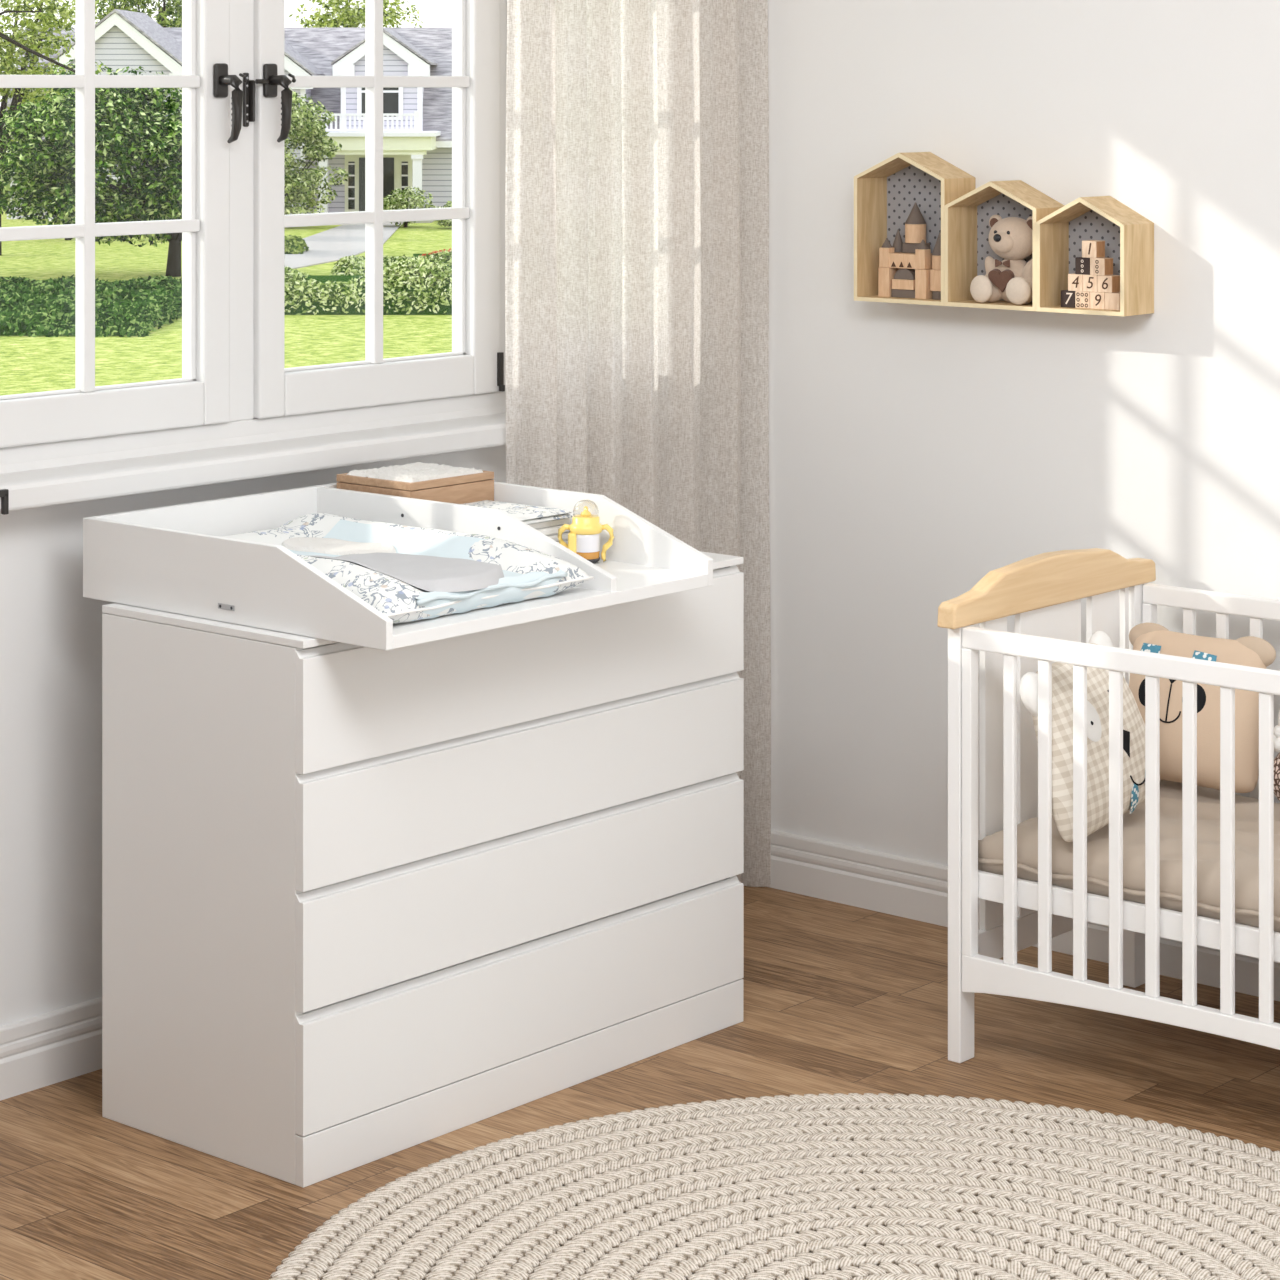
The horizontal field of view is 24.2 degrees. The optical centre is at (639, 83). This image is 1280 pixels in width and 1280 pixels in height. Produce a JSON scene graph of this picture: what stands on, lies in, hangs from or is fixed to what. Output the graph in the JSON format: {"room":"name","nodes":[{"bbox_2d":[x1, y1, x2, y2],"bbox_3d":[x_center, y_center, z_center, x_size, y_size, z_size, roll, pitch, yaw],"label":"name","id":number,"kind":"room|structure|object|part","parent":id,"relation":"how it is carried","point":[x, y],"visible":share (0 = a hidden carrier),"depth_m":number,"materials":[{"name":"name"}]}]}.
{"room":"children's room","nodes":[
{"label":"children's room","id":0,"kind":"room"},
{"bbox_2d":[0,445,505,1025],"bbox_3d":[-2.774,0.525,3.939,0.200,2.750,9.200,0,0,41],"label":"wall","id":1,"kind":"structure","parent":0,"point":[51,634],"depth_m":5.70,"materials":[{"name":"paint"}]},
{"bbox_2d":[0,997,101,1100],"bbox_3d":[-2.756,1.834,3.792,0.018,0.132,9.000,0,0,41],"label":"baseboard","id":2,"kind":"structure","parent":1,"relation":"attached to","point":[46,1049],"depth_m":5.68,"materials":[{"name":"paint"}]},
{"bbox_2d":[0,0,506,514],"bbox_3d":[-0.669,0.045,6.204,0.195,1.490,2.180,0,0,41],"label":"window","id":3,"kind":"structure","parent":1,"relation":"in","point":[235,412],"depth_m":6.08,"materials":[{"name":"white wood"}]},
{"bbox_3d":[-1.085,0.019,5.778,0.072,1.325,0.714,0,0,41],"label":"sash","id":4,"kind":"part","parent":3,"relation":"part of","materials":[{"name":"white wood"}]},
{"bbox_3d":[-0.818,0.050,5.979,0.055,0.137,0.028,0,0,41],"label":"lever","id":5,"kind":"part","parent":3,"relation":"part of","materials":[{"name":"black metal"}]},
{"bbox_3d":[-0.794,0.032,6.070,0.019,0.110,0.020,0,0,41],"label":"plate","id":6,"kind":"part","parent":3,"relation":"part of","materials":[{"name":"black metal"}]},
{"bbox_3d":[-0.652,0.751,6.189,0.130,0.073,2.180,0,0,41],"label":"sill","id":7,"kind":"part","parent":3,"relation":"part of","materials":[{"name":"white wood"}]},
{"bbox_3d":[-0.731,0.050,6.080,0.055,0.137,0.028,0,0,41],"label":"lever","id":8,"kind":"part","parent":3,"relation":"part of","materials":[{"name":"black metal"}]},
{"bbox_3d":[-0.568,0.019,6.376,0.072,1.325,0.714,0,0,41],"label":"sash","id":9,"kind":"part","parent":3,"relation":"part of","materials":[{"name":"white wood"}]},
{"bbox_3d":[-0.171,0.019,6.836,0.072,1.325,0.430,0,0,41],"label":"sash","id":10,"kind":"part","parent":3,"relation":"part of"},
{"bbox_2d":[505,0,770,886],"bbox_3d":[0.007,0.588,6.774,0.082,2.616,0.830,0,0,41],"label":"curtain","id":11,"kind":"object","parent":3,"relation":"hanging from","point":[637,172],"visible":0.63,"depth_m":6.76,"materials":[{"name":"fabric"}]},
{"bbox_2d":[0,886,1279,1279],"bbox_3d":[0.253,1.960,1.325,8.200,0.120,9.200,0,0,41],"label":"floor","id":12,"kind":"structure","parent":0,"point":[838,997],"depth_m":5.68,"materials":[{"name":"brown wood"}]},
{"bbox_2d":[102,551,743,1187],"bbox_3d":[-0.390,1.429,5.778,0.542,0.941,1.208,0,0,41],"label":"dresser","id":13,"kind":"object","parent":12,"relation":"on","point":[361,905],"visible":0.94,"depth_m":5.42,"materials":[{"name":"white paint"}]},
{"bbox_3d":[-0.787,1.437,5.335,0.521,0.926,0.018,0,0,41],"label":"panel","id":14,"kind":"part","parent":13,"relation":"part of","materials":[{"name":"white paint"}]},
{"bbox_2d":[83,482,712,650],"bbox_3d":[-0.451,0.884,5.643,0.808,0.148,0.873,0,0,41],"label":"topper","id":15,"kind":"object","parent":13,"relation":"on","point":[176,559],"visible":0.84,"depth_m":5.51,"materials":[{"name":"white paint"}]},
{"bbox_3d":[-0.750,0.884,5.903,0.016,0.148,0.838,0,0,41],"label":"panel","id":16,"kind":"part","parent":15,"relation":"part of","materials":[{"name":"white paint"}]},
{"bbox_3d":[-0.736,0.930,5.315,0.044,0.010,0.002,0,0,41],"label":"fixing plate","id":17,"kind":"part","parent":15,"relation":"part of","materials":[{"name":"metal"}]},
{"bbox_3d":[-0.729,0.884,5.321,0.808,0.148,0.016,0,0,41],"label":"panel","id":18,"kind":"part","parent":15,"relation":"part of","materials":[{"name":"white paint"}]},
{"bbox_2d":[221,513,593,623],"bbox_3d":[-0.540,0.886,5.534,0.748,0.093,0.529,0,0,41],"label":"mat","id":19,"kind":"object","parent":15,"relation":"on","point":[529,573],"visible":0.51,"depth_m":5.45,"materials":[{"name":"fabric"}]},
{"bbox_2d":[281,537,395,554],"bbox_3d":[-0.570,0.875,5.652,0.248,0.016,0.123,0,0,41],"label":"hand towel","id":20,"kind":"object","parent":19,"relation":"on","point":[332,546],"visible":0.88,"depth_m":5.64,"materials":[{"name":"white fabric"}]},
{"bbox_2d":[310,553,503,591],"bbox_3d":[-0.426,0.866,5.383,0.370,0.050,0.276,0,0,41],"label":"folded cloth","id":21,"kind":"object","parent":19,"relation":"on","point":[428,573],"visible":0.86,"depth_m":5.33,"materials":[{"name":"white fabric"}]},
{"bbox_3d":[-0.474,0.872,5.482,0.568,0.057,0.378,0,0,41],"label":"panel","id":22,"kind":"part","parent":19,"relation":"part of","materials":[{"name":"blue fabric"}]},
{"bbox_2d":[337,470,493,503],"bbox_3d":[-0.454,0.860,6.041,0.212,0.147,0.238,0,0,41],"label":"storage box","id":23,"kind":"object","parent":15,"relation":"on","point":[470,488],"visible":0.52,"depth_m":5.97,"materials":[{"name":"brown wood"}]},
{"bbox_2d":[346,462,482,482],"bbox_3d":[-0.454,0.788,6.041,0.190,0.028,0.215,0,0,41],"label":"towel","id":24,"kind":"object","parent":23,"relation":"in","point":[418,471],"visible":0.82,"depth_m":6.01,"materials":[{"name":"white fabric"}]},
{"bbox_3d":[-0.444,0.946,5.639,0.792,0.024,0.838,0,0,41],"label":"board","id":25,"kind":"part","parent":15,"relation":"part of","materials":[{"name":"white paint"}]},
{"bbox_2d":[558,500,613,563],"bbox_3d":[-0.105,0.872,5.829,0.100,0.122,0.065,0,0,-27],"label":"baby bottle","id":26,"kind":"object","parent":15,"relation":"on","point":[585,528],"visible":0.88,"depth_m":5.81,"materials":[{"name":"plastic"}]},
{"bbox_3d":[-0.147,0.895,5.829,0.028,0.074,0.012,0,0,0],"label":"grip handle","id":27,"kind":"part","parent":26,"relation":"part of","materials":[{"name":"yellow plastic"}]},
{"bbox_2d":[576,533,599,552],"bbox_3d":[-0.105,0.890,5.829,0.055,0.038,0.055,0,0,0],"label":"label","id":28,"kind":"object","parent":26,"relation":"on","point":[585,542],"depth_m":5.80,"materials":[{"name":"paper"}]},
{"bbox_2d":[588,557,599,563],"bbox_3d":[-0.105,0.928,5.829,0.055,0.011,0.055,0,0,0],"label":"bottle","id":29,"kind":"object","parent":26,"relation":"on","point":[593,560],"depth_m":5.81,"materials":[{"name":"plastic"}]},
{"bbox_3d":[-0.064,0.895,5.829,0.028,0.074,0.012,0,0,0],"label":"grip handle","id":30,"kind":"part","parent":26,"relation":"part of","materials":[{"name":"yellow plastic"}]},
{"bbox_3d":[-0.171,0.884,5.967,0.808,0.148,0.016,0,0,41],"label":"panel","id":31,"kind":"part","parent":15,"relation":"part of","materials":[{"name":"white paint"}]},
{"bbox_3d":[-0.291,0.925,5.892,0.220,0.016,0.225,0,0,41],"label":"folded muslin","id":32,"kind":"object","parent":15,"relation":"on","visible":0},
{"bbox_3d":[-0.292,0.909,5.892,0.218,0.016,0.220,0,0,41],"label":"folded muslin","id":33,"kind":"object","parent":32,"relation":"on","visible":0},
{"bbox_2d":[548,532,567,541],"bbox_3d":[-0.293,0.893,5.893,0.216,0.016,0.225,0,0,41],"label":"folded muslin","id":34,"kind":"object","parent":33,"relation":"on","point":[554,537],"visible":0.06,"depth_m":5.88,"materials":[{"name":"white fabric"}]},
{"bbox_2d":[536,524,569,535],"bbox_3d":[-0.292,0.877,5.892,0.220,0.016,0.220,0,0,41],"label":"folded muslin","id":35,"kind":"object","parent":34,"relation":"on","point":[551,530],"visible":0.12,"depth_m":5.86,"materials":[{"name":"white fabric"}]},
{"bbox_2d":[529,518,569,528],"bbox_3d":[-0.292,0.861,5.893,0.218,0.016,0.225,0,0,41],"label":"folded muslin","id":36,"kind":"object","parent":35,"relation":"on","point":[567,520],"visible":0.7,"depth_m":5.86,"materials":[{"name":"beige fabric"}]},
{"bbox_2d":[462,500,572,524],"bbox_3d":[-0.290,0.844,5.884,0.244,0.016,0.220,0,0,41],"label":"cloth","id":37,"kind":"object","parent":36,"relation":"on","point":[529,514],"visible":0.43,"depth_m":5.87,"materials":[{"name":"fabric"}]},
{"bbox_3d":[-0.215,1.394,5.627,0.010,0.840,1.172,0,0,41],"label":"frame","id":38,"kind":"part","parent":13,"relation":"part of","materials":[{"name":"white paint"}]},
{"bbox_3d":[-0.192,1.083,5.608,0.020,0.210,1.208,0,0,41],"label":"drawer","id":39,"kind":"part","parent":13,"relation":"part of","materials":[{"name":"white paint"}]},
{"bbox_3d":[-0.192,1.292,5.608,0.020,0.198,1.208,0,0,41],"label":"drawer","id":40,"kind":"part","parent":13,"relation":"part of","materials":[{"name":"white paint"}]},
{"bbox_3d":[-0.192,1.499,5.608,0.020,0.200,1.208,0,0,41],"label":"drawer","id":41,"kind":"part","parent":13,"relation":"part of","materials":[{"name":"white paint"}]},
{"bbox_3d":[-0.192,1.710,5.608,0.020,0.203,1.208,0,0,41],"label":"drawer","id":42,"kind":"part","parent":13,"relation":"part of","materials":[{"name":"white paint"}]},
{"bbox_2d":[269,1093,1279,1279],"bbox_3d":[0.409,1.892,4.582,2.010,0.017,2.010,0,0,-25],"label":"braided rug","id":43,"kind":"object","parent":12,"relation":"on","point":[838,1186],"visible":1,"depth_m":5.05,"materials":[{"name":"fabric"}]},
{"bbox_2d":[937,548,1279,1062],"bbox_3d":[1.306,1.427,5.660,1.287,0.947,0.748,0,0,41],"label":"crib","id":44,"kind":"object","parent":12,"relation":"on","point":[1044,592],"visible":0.91,"depth_m":5.68,"materials":[{"name":"white wood"}]},
{"bbox_3d":[0.626,1.475,5.825,0.030,0.850,0.050,0,0,41],"label":"leg","id":45,"kind":"part","parent":44,"relation":"part of","materials":[{"name":"white wood"}]},
{"bbox_3d":[0.835,1.698,6.067,0.018,0.065,0.591,0,0,41],"label":"rail","id":46,"kind":"part","parent":44,"relation":"part of","materials":[{"name":"white wood"}]},
{"bbox_3d":[1.089,1.074,5.409,1.209,0.040,0.026,0,0,41],"label":"rail","id":47,"kind":"part","parent":44,"relation":"part of","materials":[{"name":"white wood"}]},
{"bbox_3d":[1.089,1.724,5.409,1.209,0.073,0.026,0,0,41],"label":"rail","id":48,"kind":"part","parent":44,"relation":"part of","materials":[{"name":"white wood"}]},
{"bbox_2d":[978,780,1279,931],"bbox_3d":[1.304,1.479,5.659,1.198,0.106,0.603,0,0,41],"label":"mattress","id":49,"kind":"object","parent":44,"relation":"in","point":[990,848],"visible":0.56,"depth_m":5.70,"materials":[{"name":"beige fabric"}]},
{"bbox_2d":[1019,631,1144,841],"bbox_3d":[0.886,1.264,5.806,0.149,0.358,0.375,0,0,38],"label":"cushion","id":50,"kind":"object","parent":49,"relation":"on","point":[1062,673],"visible":0.57,"depth_m":5.72,"materials":[{"name":"white fabric"}]},
{"bbox_2d":[1129,623,1275,792],"bbox_3d":[1.120,1.271,6.086,0.339,0.308,0.140,0,0,45],"label":"cushion","id":51,"kind":"object","parent":49,"relation":"on","point":[1251,651],"visible":0.59,"depth_m":6.02,"materials":[{"name":"beige fabric"}]},
{"bbox_2d":[1274,710,1279,800],"bbox_3d":[1.313,1.284,5.910,0.149,0.307,0.118,0,0,28],"label":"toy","id":52,"kind":"object","parent":49,"relation":"on","point":[1276,728],"visible":0.73,"depth_m":5.90,"materials":[{"name":"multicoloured fabric"}]},
{"bbox_3d":[1.105,1.556,5.427,1.209,0.051,0.015,0,0,41],"label":"mattress rail","id":53,"kind":"part","parent":44,"relation":"part of","materials":[{"name":"white wood"}]},
{"bbox_3d":[1.045,1.475,6.310,0.030,0.850,0.050,0,0,41],"label":"leg","id":54,"kind":"part","parent":44,"relation":"part of","materials":[{"name":"white wood"}]},
{"bbox_3d":[1.524,1.074,5.912,1.209,0.040,0.026,0,0,41],"label":"rail","id":55,"kind":"part","parent":44,"relation":"part of","materials":[{"name":"white wood"}]},
{"bbox_2d":[768,0,1279,865],"bbox_3d":[3.271,0.525,4.665,8.000,2.750,0.200,0,0,41],"label":"wall","id":56,"kind":"structure","parent":0,"point":[918,453],"depth_m":6.69,"materials":[{"name":"paint"}]},
{"bbox_2d":[854,152,1153,315],"bbox_3d":[0.793,0.323,6.591,0.710,0.337,0.122,0,0,41],"label":"shelf","id":57,"kind":"object","parent":56,"relation":"attached to","point":[947,197],"visible":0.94,"depth_m":6.62,"materials":[{"name":"brown wood"}]},
{"bbox_2d":[878,202,940,299],"bbox_3d":[0.629,0.375,6.747,0.172,0.214,0.074,0,0,41],"label":"castle","id":58,"kind":"object","parent":57,"relation":"on","point":[909,269],"visible":0.91,"depth_m":6.74,"materials":[{"name":"brown wood"}]},
{"bbox_3d":[0.656,0.323,6.784,0.231,0.318,0.005,0,0,41],"label":"panel","id":59,"kind":"part","parent":57,"relation":"part of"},
{"bbox_2d":[970,215,1032,304],"bbox_3d":[0.813,0.386,6.572,0.157,0.194,0.106,0,0,41],"label":"teddy bear","id":60,"kind":"object","parent":57,"relation":"on","point":[1010,280],"visible":0.95,"depth_m":6.55},
{"bbox_3d":[0.841,0.352,6.624,0.222,0.259,0.005,0,0,41],"label":"panel","id":61,"kind":"part","parent":57,"relation":"part of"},
{"bbox_2d":[1061,290,1074,307],"bbox_3d":[0.933,0.464,6.456,0.036,0.036,0.037,0,0,41],"label":"block","id":62,"kind":"object","parent":57,"relation":"on","point":[1067,297],"visible":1,"depth_m":6.44,"materials":[{"name":"black wood"}]},
{"bbox_2d":[1075,291,1089,308],"bbox_3d":[0.962,0.464,6.432,0.037,0.036,0.036,0,0,41],"label":"block","id":63,"kind":"object","parent":57,"relation":"on","point":[1082,298],"visible":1,"depth_m":6.42,"materials":[{"name":"brown wood"}]},
{"bbox_2d":[1068,273,1083,290],"bbox_3d":[0.947,0.427,6.444,0.037,0.036,0.037,0,0,41],"label":"block","id":64,"kind":"object","parent":63,"relation":"on","point":[1075,281],"visible":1,"depth_m":6.43,"materials":[{"name":"brown wood"}]},
{"bbox_2d":[1075,257,1089,274],"bbox_3d":[0.961,0.391,6.432,0.036,0.036,0.036,0,0,41],"label":"block","id":65,"kind":"object","parent":64,"relation":"on","point":[1082,265],"visible":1,"depth_m":6.42,"materials":[{"name":"black wood"}]},
{"bbox_3d":[1.016,0.367,6.473,0.202,0.230,0.005,0,0,41],"label":"panel","id":66,"kind":"part","parent":57,"relation":"part of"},
{"bbox_2d":[1090,292,1104,309],"bbox_3d":[0.989,0.464,6.407,0.037,0.036,0.037,0,0,41],"label":"block","id":67,"kind":"object","parent":57,"relation":"on","point":[1097,299],"visible":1,"depth_m":6.39,"materials":[{"name":"brown wood"}]},
{"bbox_2d":[1083,275,1097,291],"bbox_3d":[0.975,0.427,6.420,0.037,0.036,0.037,0,0,41],"label":"block","id":68,"kind":"object","parent":67,"relation":"on","point":[1089,281],"visible":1,"depth_m":6.41,"materials":[{"name":"brown wood"}]},
{"bbox_2d":[1105,292,1119,309],"bbox_3d":[1.018,0.464,6.384,0.037,0.036,0.036,0,0,41],"label":"block","id":69,"kind":"object","parent":57,"relation":"on","point":[1112,300],"visible":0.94,"depth_m":6.37,"materials":[{"name":"brown wood"}]},
{"bbox_2d":[1097,275,1119,292],"bbox_3d":[1.003,0.427,6.395,0.037,0.036,0.037,0,0,41],"label":"block","id":70,"kind":"object","parent":69,"relation":"on","point":[1105,283],"visible":0.93,"depth_m":6.38,"materials":[{"name":"brown wood"}]},
{"bbox_2d":[1090,257,1112,274],"bbox_3d":[0.990,0.391,6.408,0.037,0.036,0.036,0,0,41],"label":"block","id":71,"kind":"object","parent":70,"relation":"on","point":[1098,266],"visible":1,"depth_m":6.39,"materials":[{"name":"brown wood"}]},
{"bbox_2d":[1082,240,1104,257],"bbox_3d":[0.974,0.354,6.421,0.037,0.036,0.037,0,0,41],"label":"block","id":72,"kind":"object","parent":71,"relation":"on","point":[1090,248],"visible":1,"depth_m":6.41,"materials":[{"name":"brown wood"}]},
{"bbox_2d":[770,830,1279,1000],"bbox_3d":[3.199,1.834,4.582,8.000,0.132,0.018,0,0,41],"label":"baseboard","id":73,"kind":"structure","parent":56,"relation":"attached to","point":[914,889],"depth_m":6.83,"materials":[{"name":"paint"}]},
{"label":"outside","id":74,"kind":"structure","parent":0,"visible":0},
{"bbox_2d":[0,168,451,395],"bbox_3d":[-4.362,4.850,131.681,251.266,0.300,250.854,0,0,41],"label":"lawn","id":75,"kind":"structure","parent":74,"point":[28,364],"depth_m":55.63,"materials":[{"name":"green plant"}]},
{"bbox_2d":[0,0,74,72],"bbox_3d":[-15.794,0.621,66.245,7.211,8.277,2.807,0,0,0],"label":"branch","id":76,"kind":"object","parent":75,"relation":"on","point":[2,35],"visible":0.86,"depth_m":65.97,"materials":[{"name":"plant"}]},
{"bbox_2d":[0,0,97,254],"bbox_3d":[-17.873,0.060,82.037,6.439,9.392,5.373,0,0,16],"label":"maple tree","id":77,"kind":"object","parent":75,"relation":"on","point":[8,63],"visible":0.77,"depth_m":81.06,"materials":[{"name":"green plant"}]},
{"bbox_2d":[6,61,133,239],"bbox_3d":[-17.286,1.991,90.128,4.982,5.530,3.587,0,0,0],"label":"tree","id":78,"kind":"object","parent":75,"relation":"on","point":[99,66],"visible":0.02,"depth_m":89.52,"materials":[{"name":"green plant"}]},
{"bbox_2d":[0,59,181,276],"bbox_3d":[-12.995,2.077,72.982,6.209,5.366,6.249,0,0,-27],"label":"tree","id":79,"kind":"object","parent":75,"relation":"on","point":[151,195],"visible":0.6,"depth_m":71.61,"materials":[{"name":"green plant"}]},
{"bbox_2d":[0,274,181,336],"bbox_3d":[-13.001,4.412,61.253,7.777,0.736,11.654,0,0,0],"label":"hedge","id":80,"kind":"object","parent":75,"relation":"on","point":[34,308],"visible":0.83,"depth_m":58.19,"materials":[{"name":"green plant"}]},
{"bbox_2d":[95,0,181,27],"bbox_3d":[-20.442,-1.279,127.786,8.807,12.070,7.387,0,0,0],"label":"maple tree","id":81,"kind":"object","parent":75,"relation":"on","point":[164,12],"visible":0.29,"depth_m":126.35,"materials":[{"name":"green plant"}]},
{"bbox_2d":[0,9,451,222],"bbox_3d":[-10.520,1.065,107.300,25.500,7.270,12.400,0,0,0],"label":"house","id":82,"kind":"structure","parent":75,"relation":"on","point":[417,121],"depth_m":103.81,"materials":[{"name":"grey"}]},
{"bbox_3d":[-21.845,3.400,104.020,0.350,2.600,0.160,0,0,0],"label":"corner post","id":83,"kind":"part","parent":82,"relation":"part of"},
{"bbox_3d":[-9.470,3.590,103.935,0.600,2.060,0.050,0,0,0],"label":"door","id":84,"kind":"part","parent":82,"relation":"part of","materials":[{"name":"clear glass"}]},
{"bbox_3d":[-9.320,1.040,101.600,3.600,0.080,0.100,0,0,0],"label":"hand rail","id":85,"kind":"part","parent":82,"relation":"part of","materials":[{"name":"white wood"}]},
{"bbox_3d":[-9.320,1.565,101.600,3.600,0.070,0.100,0,0,0],"label":"foot rail","id":86,"kind":"part","parent":82,"relation":"part of","materials":[{"name":"white wood"}]},
{"bbox_3d":[-9.145,1.710,102.625,4.450,0.140,2.750,0,0,0],"label":"porch cornice","id":87,"kind":"part","parent":82,"relation":"part of","materials":[{"name":"white wood"}]},
{"bbox_3d":[-9.020,0.500,103.725,1.280,1.260,0.020,0,0,0],"label":"pane","id":88,"kind":"part","parent":82,"relation":"part of","materials":[{"name":"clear glass"}]},
{"bbox_3d":[-8.850,3.590,103.935,0.600,2.060,0.050,0,0,0],"label":"door","id":89,"kind":"part","parent":82,"relation":"part of","materials":[{"name":"clear glass"}]},
{"bbox_3d":[-7.585,1.280,101.600,0.170,0.720,0.200,0,0,0],"label":"newel post","id":90,"kind":"part","parent":82,"relation":"part of","materials":[{"name":"white wood"}]},
{"bbox_2d":[284,235,308,253],"bbox_3d":[-10.307,4.453,83.016,2.128,0.569,2.115,0,0,0],"label":"plants","id":91,"kind":"object","parent":75,"relation":"on","point":[294,244],"visible":0.24,"depth_m":82.39,"materials":[{"name":"green plant"}]},
{"bbox_2d":[284,88,351,214],"bbox_3d":[-12.030,2.378,97.544,4.908,4.761,4.014,0,0,-37],"label":"tree","id":92,"kind":"object","parent":75,"relation":"on","point":[305,129],"visible":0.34,"depth_m":97.21,"materials":[{"name":"green plant"}]},
{"bbox_2d":[284,222,402,268],"bbox_3d":[-9.226,4.695,87.536,3.508,0.050,27.025,0,0,3],"label":"garden path","id":93,"kind":"structure","parent":75,"relation":"on","point":[333,244],"depth_m":86.97,"materials":[{"name":"concrete"}]},
{"bbox_2d":[289,0,422,27],"bbox_3d":[-12.848,-0.251,135.153,6.065,10.014,6.219,0,0,0],"label":"maple tree","id":94,"kind":"object","parent":75,"relation":"on","point":[348,18],"visible":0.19,"depth_m":134.47,"materials":[{"name":"green plant"}]},
{"bbox_2d":[284,256,451,314],"bbox_3d":[-5.449,4.143,61.596,7.018,1.204,1.735,0,0,0],"label":"clipped hedge","id":95,"kind":"object","parent":75,"relation":"on","point":[411,286],"visible":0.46,"depth_m":60.92,"materials":[{"name":"green plant"}]},
{"bbox_2d":[330,251,451,274],"bbox_3d":[-5.192,4.373,72.257,4.525,0.794,2.635,0,0,0],"label":"hedge","id":96,"kind":"object","parent":75,"relation":"on","point":[347,265],"visible":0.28,"depth_m":71.56,"materials":[{"name":"green plant"}]},
{"bbox_2d":[383,186,438,226],"bbox_3d":[-7.733,4.057,97.994,2.069,1.410,1.921,0,0,26],"label":"round bush","id":97,"kind":"object","parent":75,"relation":"on","point":[393,203],"visible":0.61,"depth_m":97.83,"materials":[{"name":"green plant"}]},
{"bbox_2d":[413,248,451,256],"bbox_3d":[-5.256,4.464,76.864,1.391,0.507,0.803,0,0,0],"label":"flower bed","id":98,"kind":"object","parent":75,"relation":"on","point":[450,249],"visible":0.16,"depth_m":76.73,"materials":[{"name":"plant"}]},
{"bbox_2d":[436,201,451,226],"bbox_3d":[-5.959,4.245,97.094,1.692,1.043,1.324,0,0,0],"label":"flowering bush","id":99,"kind":"object","parent":75,"relation":"on","point":[448,222],"visible":0.16,"depth_m":96.85,"materials":[{"name":"green plant"}]}
]}

